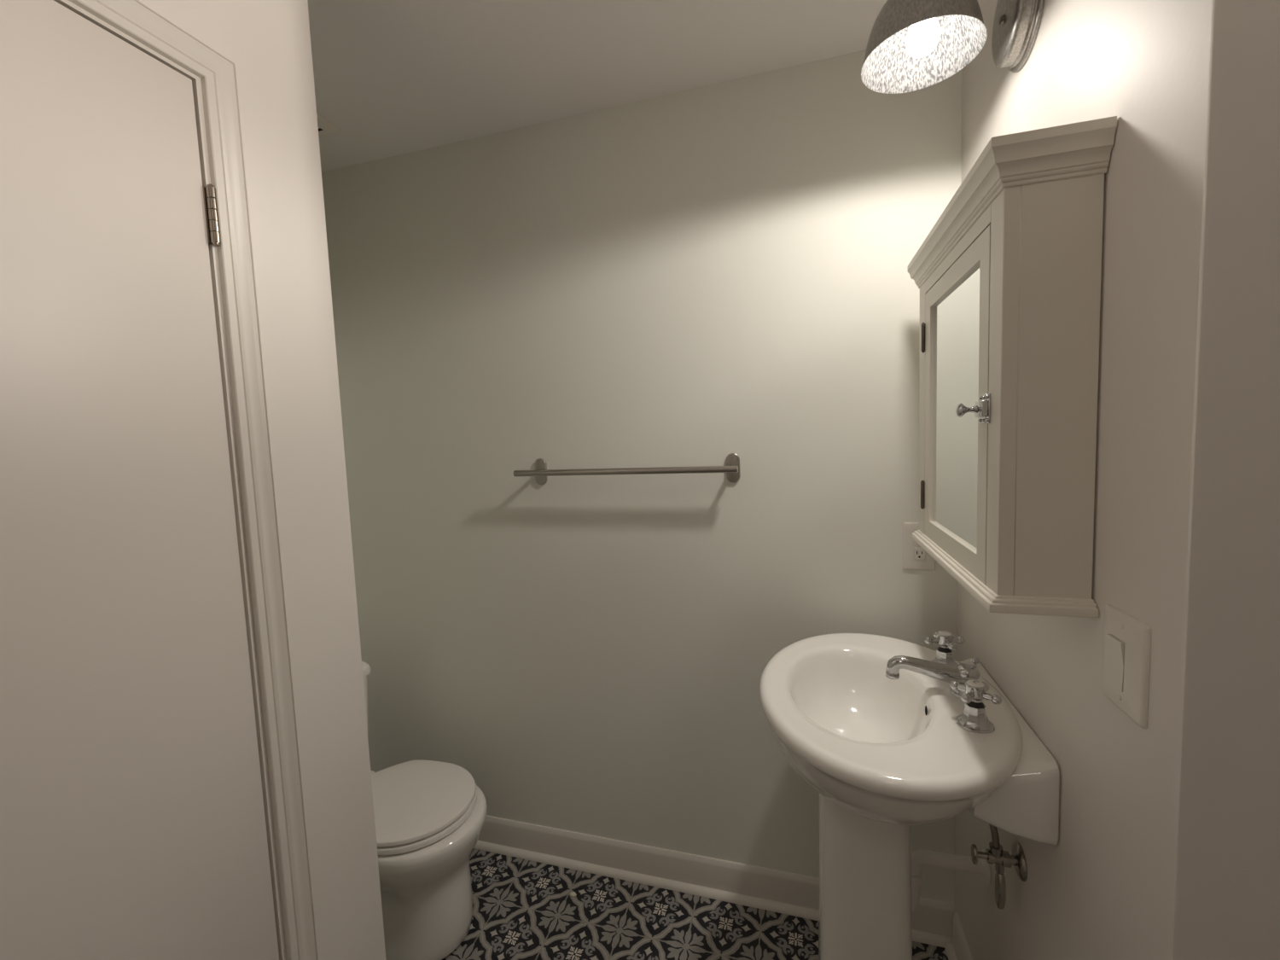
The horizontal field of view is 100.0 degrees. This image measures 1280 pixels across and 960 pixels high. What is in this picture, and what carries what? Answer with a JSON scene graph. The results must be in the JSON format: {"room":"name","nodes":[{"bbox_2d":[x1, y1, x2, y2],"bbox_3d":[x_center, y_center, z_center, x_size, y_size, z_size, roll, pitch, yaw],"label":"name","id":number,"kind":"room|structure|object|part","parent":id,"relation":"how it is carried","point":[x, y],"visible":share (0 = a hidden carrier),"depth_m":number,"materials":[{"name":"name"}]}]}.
{"room":"bathroom","nodes":[
{"label":"bathroom","id":0,"kind":"room"},
{"bbox_2d":[138,0,386,959],"bbox_3d":[-1.001,0.274,0.066,0.115,2.440,2.316,-1,5,17],"label":"wall","id":1,"kind":"structure","parent":0,"point":[268,42],"depth_m":1.05,"materials":[{"name":"paint"}]},
{"bbox_2d":[0,0,279,959],"bbox_3d":[-0.796,0.412,0.589,0.052,2.050,0.776,-1,5,17],"label":"door","id":2,"kind":"structure","parent":1,"relation":"in","point":[133,826],"depth_m":0.75,"materials":[{"name":"paint"}]},
{"bbox_2d":[53,0,286,959],"bbox_3d":[-0.841,0.409,0.595,0.115,2.075,0.798,-1,5,17],"label":"trim","id":3,"kind":"structure","parent":1,"relation":"attached to","point":[196,84],"depth_m":0.92,"materials":[{"name":"paint"}]},
{"bbox_2d":[68,0,319,959],"bbox_3d":[-0.779,0.387,0.575,0.017,2.118,0.887,-1,5,17],"label":"trim","id":4,"kind":"structure","parent":1,"relation":"attached to","point":[217,73],"depth_m":0.94,"materials":[{"name":"paint"}]},
{"bbox_2d":[307,0,887,172],"bbox_3d":[0.094,-1.026,-0.021,3.820,0.080,3.240,-1,5,17],"label":"ceiling","id":5,"kind":"structure","parent":0,"point":[394,78],"depth_m":1.37,"materials":[{"name":"paint"}]},
{"bbox_2d":[316,113,338,138],"bbox_3d":[-1.083,-1.057,1.561,0.258,0.020,0.260,-1,5,17],"label":"ceiling vent","id":6,"kind":"object","parent":5,"relation":"in","point":[325,127],"visible":0.15,"depth_m":1.62,"materials":[{"name":"white plastic"}]},
{"bbox_2d":[321,49,962,903],"bbox_3d":[-0.166,0.103,1.794,2.150,2.440,0.120,-1,5,17],"label":"wall","id":7,"kind":"structure","parent":0,"point":[698,276],"depth_m":1.67,"materials":[{"name":"paint"}]},
{"bbox_2d":[513,453,740,484],"bbox_3d":[-0.054,-0.028,1.646,0.708,0.087,0.076,-1,5,17],"label":"towel bar","id":8,"kind":"object","parent":7,"relation":"attached to","point":[732,469],"visible":1,"depth_m":1.60,"materials":[{"name":"silver metal"}]},
{"bbox_3d":[-0.326,-0.027,1.762,0.041,0.087,0.008,-1,5,17],"label":"mounting post","id":9,"kind":"part","parent":8,"relation":"part of","materials":[{"name":"silver metal"}]},
{"bbox_3d":[0.274,-0.036,1.583,0.041,0.087,0.008,-1,5,17],"label":"mounting post","id":10,"kind":"part","parent":8,"relation":"part of","materials":[{"name":"silver metal"}]},
{"bbox_2d":[473,814,955,947],"bbox_3d":[-0.086,1.268,1.798,2.030,0.113,0.030,-1,5,17],"label":"baseboard","id":11,"kind":"structure","parent":7,"relation":"attached to","point":[756,887],"depth_m":1.74,"materials":[{"name":"white paint"}]},
{"bbox_2d":[902,522,935,570],"bbox_3d":[0.758,0.181,1.459,0.079,0.130,0.008,-1,5,17],"label":"power outlet","id":12,"kind":"object","parent":7,"relation":"attached to","point":[915,557],"visible":0.7,"depth_m":1.46,"materials":[{"name":"white plastic"}]},
{"bbox_2d":[913,547,925,559],"bbox_3d":[0.759,0.201,1.459,0.030,0.033,0.004,-1,5,17],"label":"receptacle","id":13,"kind":"object","parent":12,"relation":"attached to","point":[918,553],"depth_m":1.46,"materials":[{"name":"white plastic"}]},
{"bbox_2d":[442,848,948,959],"bbox_3d":[0.190,1.484,0.181,3.820,0.080,3.240,-1,5,17],"label":"floor","id":14,"kind":"structure","parent":0,"point":[523,909],"depth_m":1.62,"materials":[{"name":"tile"}]},
{"bbox_2d":[361,660,487,959],"bbox_3d":[-0.809,0.995,1.636,0.721,0.738,0.404,-1,5,17],"label":"toilet","id":15,"kind":"object","parent":14,"relation":"on","point":[430,815],"visible":0.47,"depth_m":1.51,"materials":[{"name":"white ceramic"}]},
{"bbox_3d":[-1.063,0.831,1.696,0.192,0.306,0.386,-1,5,17],"label":"tank","id":16,"kind":"part","parent":15,"relation":"part of","materials":[{"name":"white ceramic"}]},
{"bbox_3d":[-1.068,0.655,1.682,0.207,0.048,0.404,-1,5,17],"label":"tank lid","id":17,"kind":"part","parent":15,"relation":"part of","materials":[{"name":"white ceramic"}]},
{"bbox_3d":[-0.698,0.949,1.598,0.411,0.016,0.356,-1,5,17],"label":"lid","id":18,"kind":"part","parent":15,"relation":"part of","materials":[{"name":"white plastic"}]},
{"bbox_3d":[-0.690,0.969,1.598,0.405,0.017,0.360,-1,5,17],"label":"seat","id":19,"kind":"part","parent":15,"relation":"part of","materials":[{"name":"white plastic"}]},
{"bbox_3d":[-0.707,1.172,1.622,0.523,0.381,0.366,-1,5,17],"label":"bowl","id":20,"kind":"part","parent":15,"relation":"part of","materials":[{"name":"white ceramic"}]},
{"bbox_2d":[570,891,576,896],"bbox_3d":[-0.214,1.332,1.725,0.018,0.006,0.020,-5,5,-33],"label":"crumb","id":21,"kind":"object","parent":14,"relation":"on","point":[573,893],"visible":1,"depth_m":1.72,"materials":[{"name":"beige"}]},
{"bbox_2d":[759,633,1059,959],"bbox_3d":[0.527,0.896,1.193,0.494,0.905,0.665,-1,5,17],"label":"pedestal sink","id":22,"kind":"object","parent":14,"relation":"on","point":[882,757],"visible":0.9,"depth_m":1.10,"materials":[{"name":"white ceramic"}]},
{"bbox_2d":[759,633,1059,846],"bbox_3d":[0.514,0.552,1.165,0.494,0.215,0.665,-1,5,17],"label":"basin","id":23,"kind":"object","parent":22,"relation":"in","point":[875,747],"depth_m":0.97,"materials":[{"name":"white ceramic"}]},
{"bbox_2d":[885,630,1002,733],"bbox_3d":[0.622,0.405,1.137,0.187,0.085,0.340,-1,5,17],"label":"faucet","id":24,"kind":"object","parent":22,"relation":"on","point":[962,678],"visible":1,"depth_m":1.11,"materials":[{"name":"silver metal"}]},
{"bbox_3d":[0.621,0.411,1.134,0.186,0.073,0.063,-1,5,17],"label":"spout","id":25,"kind":"part","parent":24,"relation":"part of","materials":[{"name":"silver metal"}]},
{"bbox_3d":[0.706,0.415,1.246,0.063,0.042,0.063,-1,5,17],"label":"handle","id":26,"kind":"part","parent":24,"relation":"part of","materials":[{"name":"silver metal"}]},
{"bbox_3d":[0.705,0.372,1.242,0.067,0.033,0.067,-6,6,-40],"label":"cross handle","id":27,"kind":"part","parent":24,"relation":"part of","materials":[{"name":"silver metal"}]},
{"bbox_3d":[0.693,0.376,1.110,0.015,0.022,0.015,-1,5,17],"label":"lift knob","id":28,"kind":"part","parent":24,"relation":"part of","materials":[{"name":"silver metal"}]},
{"bbox_3d":[0.624,0.438,1.000,0.063,0.042,0.063,-1,5,17],"label":"handle","id":29,"kind":"part","parent":24,"relation":"part of","materials":[{"name":"silver metal"}]},
{"bbox_3d":[0.622,0.394,0.996,0.067,0.033,0.067,-1,5,10],"label":"cross handle","id":30,"kind":"part","parent":24,"relation":"part of","materials":[{"name":"silver metal"}]},
{"bbox_2d":[954,0,1279,959],"bbox_3d":[1.456,0.117,0.849,1.500,2.440,1.004,-1,5,17],"label":"wall","id":31,"kind":"structure","parent":0,"point":[1167,847],"depth_m":0.61,"materials":[{"name":"paint"}]},
{"bbox_2d":[911,849,991,911],"bbox_3d":[0.681,0.896,1.277,0.251,0.320,0.066,-1,5,17],"label":"drain pipe","id":32,"kind":"object","parent":31,"relation":"attached to","point":[919,858],"visible":0.44,"depth_m":1.26,"materials":[{"name":"white plastic"}]},
{"bbox_2d":[861,0,1044,93],"bbox_3d":[0.560,-0.892,1.001,0.276,0.282,0.211,-1,5,17],"label":"wall sconce","id":33,"kind":"object","parent":31,"relation":"attached to","point":[912,45],"visible":1,"depth_m":1.00,"materials":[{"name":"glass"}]},
{"bbox_3d":[0.533,-0.842,1.013,0.059,0.075,0.059,-1,5,17],"label":"bulb","id":34,"kind":"part","parent":33,"relation":"part of","materials":[{"name":"white glass"}]},
{"bbox_3d":[0.529,-0.887,1.010,0.211,0.176,0.211,-1,5,17],"label":"lamp shade","id":35,"kind":"part","parent":33,"relation":"part of","materials":[{"name":"glass"}]},
{"bbox_2d":[944,912,972,959],"bbox_3d":[0.747,1.293,1.090,0.030,0.113,0.854,-1,5,17],"label":"baseboard","id":36,"kind":"structure","parent":31,"relation":"attached to","point":[958,949],"depth_m":1.45,"materials":[{"name":"white paint"}]},
{"bbox_2d":[971,824,1027,909],"bbox_3d":[0.704,0.725,1.069,0.083,0.243,0.096,-1,5,17],"label":"valve","id":37,"kind":"object","parent":31,"relation":"attached to","point":[995,854],"visible":0.88,"depth_m":1.05,"materials":[{"name":"silver metal"}]},
{"bbox_3d":[0.663,0.743,1.065,0.007,0.039,0.024,-1,5,17],"label":"oval handle","id":38,"kind":"part","parent":37,"relation":"part of","materials":[{"name":"silver metal"}]},
{"bbox_3d":[0.710,0.807,1.057,0.012,0.080,0.028,-1,5,17],"label":"oval handle","id":39,"kind":"part","parent":37,"relation":"part of","materials":[{"name":"silver metal"}]},
{"bbox_2d":[907,116,1117,617],"bbox_3d":[0.639,-0.163,1.031,0.158,0.669,0.602,-1,5,17],"label":"medicine cabinet","id":40,"kind":"object","parent":31,"relation":"attached to","point":[1008,276],"visible":1,"depth_m":0.78,"materials":[{"name":"paint"}]},
{"bbox_2d":[932,263,980,551],"bbox_3d":[0.609,-0.129,1.038,0.004,0.482,0.348,-1,5,17],"label":"mirror","id":41,"kind":"object","parent":40,"relation":"attached to","point":[957,305],"depth_m":1.01,"materials":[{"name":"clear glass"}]},
{"bbox_3d":[0.610,-0.129,1.039,0.018,0.555,0.436,-1,5,17],"label":"door","id":42,"kind":"part","parent":40,"relation":"part of","materials":[{"name":"paint"}]},
{"bbox_3d":[0.520,-0.112,0.856,0.029,0.022,0.022,-1,5,17],"label":"knob","id":43,"kind":"part","parent":40,"relation":"part of","materials":[{"name":"silver metal"}]},
{"bbox_3d":[0.612,-0.144,1.041,0.021,0.606,0.557,-1,5,17],"label":"frame","id":44,"kind":"part","parent":40,"relation":"part of","materials":[{"name":"paint"}]},
{"bbox_3d":[0.532,-0.110,0.826,0.011,0.046,0.012,-1,5,17],"label":"strike plate","id":45,"kind":"part","parent":40,"relation":"part of","materials":[{"name":"silver metal"}]},
{"bbox_3d":[0.663,0.158,1.053,0.134,0.023,0.587,-1,5,17],"label":"moulding","id":46,"kind":"part","parent":40,"relation":"part of","materials":[{"name":"paint"}]},
{"bbox_3d":[0.636,-0.466,1.004,0.142,0.062,0.602,-1,5,17],"label":"crown moulding","id":47,"kind":"part","parent":40,"relation":"part of","materials":[{"name":"paint"}]},
{"bbox_2d":[1102,604,1151,728],"bbox_3d":[0.623,0.236,0.694,0.010,0.128,0.092,-1,5,17],"label":"light switch","id":48,"kind":"object","parent":31,"relation":"attached to","point":[1126,643],"visible":1,"depth_m":0.68,"materials":[{"name":"white plastic"}]}
]}

